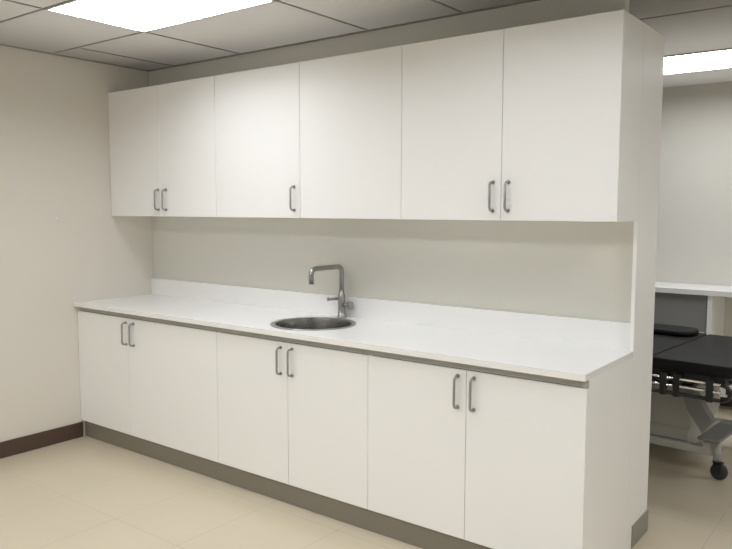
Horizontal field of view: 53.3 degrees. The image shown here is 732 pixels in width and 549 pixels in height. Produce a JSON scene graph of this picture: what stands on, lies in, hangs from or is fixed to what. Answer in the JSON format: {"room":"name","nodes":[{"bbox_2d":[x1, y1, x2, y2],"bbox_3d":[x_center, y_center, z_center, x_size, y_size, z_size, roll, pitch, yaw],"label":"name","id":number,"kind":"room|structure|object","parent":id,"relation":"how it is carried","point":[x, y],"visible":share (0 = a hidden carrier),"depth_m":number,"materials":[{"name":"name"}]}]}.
{"room":"medical treatment room","nodes":[
{"label":"medical treatment room","id":0,"kind":"room"},
{"bbox_2d":[0,45,152,441],"bbox_3d":[-3.104,-0.020,3.238,0.122,2.464,5.180,4,6,37],"label":"wall","id":1,"kind":"structure","parent":0,"point":[67,239],"depth_m":4.61,"materials":[{"name":"beige paint"}]},
{"bbox_2d":[0,422,82,458],"bbox_3d":[-3.215,1.179,3.095,0.012,0.100,4.410,4,6,37],"label":"baseboard","id":2,"kind":"structure","parent":1,"relation":"attached to","point":[15,446],"depth_m":4.60,"materials":[{"name":"brown"}]},
{"bbox_2d":[0,406,731,548],"bbox_3d":[0.289,1.331,2.599,6.440,0.100,8.090,4,6,37],"label":"floor","id":3,"kind":"structure","parent":0,"point":[85,492],"depth_m":3.68,"materials":[{"name":"beige tile"}]},
{"bbox_2d":[78,307,129,449],"bbox_3d":[-1.486,0.635,4.873,0.551,0.874,0.598,4,6,37],"label":"base cabinet","id":4,"kind":"object","parent":3,"relation":"on","point":[104,360],"depth_m":4.63,"materials":[{"name":"white laminate"}]},
{"bbox_2d":[126,314,217,479],"bbox_3d":[-0.945,0.673,4.462,0.811,0.874,0.598,4,6,37],"label":"base cabinet","id":5,"kind":"object","parent":3,"relation":"on","point":[174,364],"depth_m":4.21,"materials":[{"name":"white laminate"}]},
{"bbox_2d":[218,328,369,530],"bbox_3d":[-0.220,0.723,3.912,1.047,0.874,0.598,4,6,37],"label":"base cabinet","id":6,"kind":"object","parent":3,"relation":"on","point":[294,414],"depth_m":3.63,"materials":[{"name":"white laminate"}]},
{"bbox_2d":[74,278,632,381],"bbox_3d":[-0.357,0.210,3.958,3.404,0.140,0.620,4,6,37],"label":"countertop","id":7,"kind":"structure","parent":6,"relation":"on","point":[577,349],"depth_m":3.60,"materials":[{"name":"white"}]},
{"bbox_2d":[270,317,355,330],"bbox_3d":[-0.280,0.358,3.882,0.456,0.204,0.456,4,6,37],"label":"sink","id":8,"kind":"object","parent":7,"relation":"in","point":[313,323],"visible":0.38,"depth_m":4.04,"materials":[{"name":"silver metal"}]},
{"bbox_2d":[309,264,353,317],"bbox_3d":[-0.208,0.099,3.989,0.135,0.302,0.296,4,6,37],"label":"faucet","id":9,"kind":"object","parent":7,"relation":"on","point":[342,304],"visible":1,"depth_m":4.07,"materials":[{"name":"silver metal"}]},
{"bbox_2d":[370,350,632,548],"bbox_3d":[0.592,0.780,3.296,1.031,0.874,0.598,4,6,37],"label":"base cabinet","id":10,"kind":"object","parent":3,"relation":"on","point":[423,453],"depth_m":3.01,"materials":[{"name":"white laminate"}]},
{"bbox_2d":[649,323,731,479],"bbox_3d":[1.529,0.721,4.744,1.928,0.736,1.023,5,7,42],"label":"bed","id":11,"kind":"object","parent":3,"relation":"on","point":[691,371],"visible":0.35,"depth_m":4.13,"materials":[{"name":"black leather"}]},
{"bbox_2d":[654,282,731,405],"bbox_3d":[2.770,0.576,5.303,4.400,0.930,0.448,4,6,37],"label":"desk","id":12,"kind":"object","parent":3,"relation":"on","point":[700,308],"visible":0.23,"depth_m":5.37,"materials":[{"name":"white"}]},
{"bbox_2d":[0,0,731,87],"bbox_3d":[0.293,-1.213,2.371,6.440,0.080,8.090,4,6,37],"label":"ceiling","id":13,"kind":"structure","parent":0,"point":[271,25],"depth_m":3.89,"materials":[{"name":"tile"}]},
{"bbox_2d":[44,0,275,32],"bbox_3d":[-0.981,-1.266,3.429,0.990,0.008,0.570,4,6,37],"label":"ceiling light panel","id":14,"kind":"object","parent":13,"relation":"attached to","point":[143,16],"visible":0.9,"depth_m":3.52,"materials":[{"name":"white plastic"}]},
{"bbox_2d":[0,0,731,71],"bbox_3d":[0.293,-1.171,2.375,6.200,0.006,7.850,4,6,37],"label":"grid","id":15,"kind":"object","parent":13,"relation":"attached to","point":[366,30],"depth_m":3.99,"materials":[{"name":"grey metal"}]},
{"bbox_2d":[663,49,731,74],"bbox_3d":[2.200,-1.374,4.704,1.200,0.008,0.640,4,6,37],"label":"ceiling light panel","id":16,"kind":"object","parent":13,"relation":"attached to","point":[700,61],"visible":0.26,"depth_m":4.73,"materials":[{"name":"white plastic"}]},
{"bbox_2d":[148,0,664,548],"bbox_3d":[-0.166,-0.108,4.282,3.526,2.464,0.291,4,6,37],"label":"wall","id":17,"kind":"structure","parent":0,"point":[596,270],"depth_m":3.65,"materials":[{"name":"white paint"}]},
{"bbox_2d":[108,76,215,216],"bbox_3d":[-1.197,-0.784,4.698,1.064,0.814,0.325,4,6,37],"label":"upper cabinet","id":18,"kind":"object","parent":17,"relation":"attached to","point":[162,138],"depth_m":4.53,"materials":[{"name":"white laminate"}]},
{"bbox_2d":[216,62,299,217],"bbox_3d":[-0.520,-0.737,4.184,0.674,0.814,0.325,4,6,37],"label":"upper cabinet","id":19,"kind":"object","parent":17,"relation":"attached to","point":[258,110],"depth_m":4.04,"materials":[{"name":"white laminate"}]},
{"bbox_2d":[300,45,403,218],"bbox_3d":[0.011,-0.699,3.782,0.661,0.814,0.325,4,6,37],"label":"upper cabinet","id":20,"kind":"object","parent":17,"relation":"attached to","point":[352,105],"depth_m":3.63,"materials":[{"name":"white laminate"}]},
{"bbox_2d":[404,9,644,221],"bbox_3d":[0.673,-0.653,3.279,1.041,0.814,0.325,4,6,37],"label":"upper cabinet","id":21,"kind":"object","parent":17,"relation":"attached to","point":[537,122],"depth_m":3.07,"materials":[{"name":"white laminate"}]},
{"bbox_2d":[631,509,648,547],"bbox_3d":[1.139,1.157,3.441,0.306,0.100,0.231,4,6,37],"label":"baseboard","id":22,"kind":"object","parent":17,"relation":"attached to","point":[639,528],"visible":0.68,"depth_m":3.34,"materials":[{"name":"grey"}]},
{"bbox_2d":[655,81,731,336],"bbox_3d":[2.706,-0.225,5.643,6.440,2.464,0.120,4,6,37],"label":"wall","id":23,"kind":"structure","parent":0,"point":[694,236],"depth_m":5.64,"materials":[{"name":"grey paint"}]},
{"bbox_2d":[720,397,731,406],"bbox_3d":[2.664,0.957,5.696,6.200,0.100,0.012,4,6,37],"label":"baseboard","id":24,"kind":"structure","parent":23,"relation":"attached to","point":[728,404],"depth_m":5.61,"materials":[{"name":"brown"}]}
]}

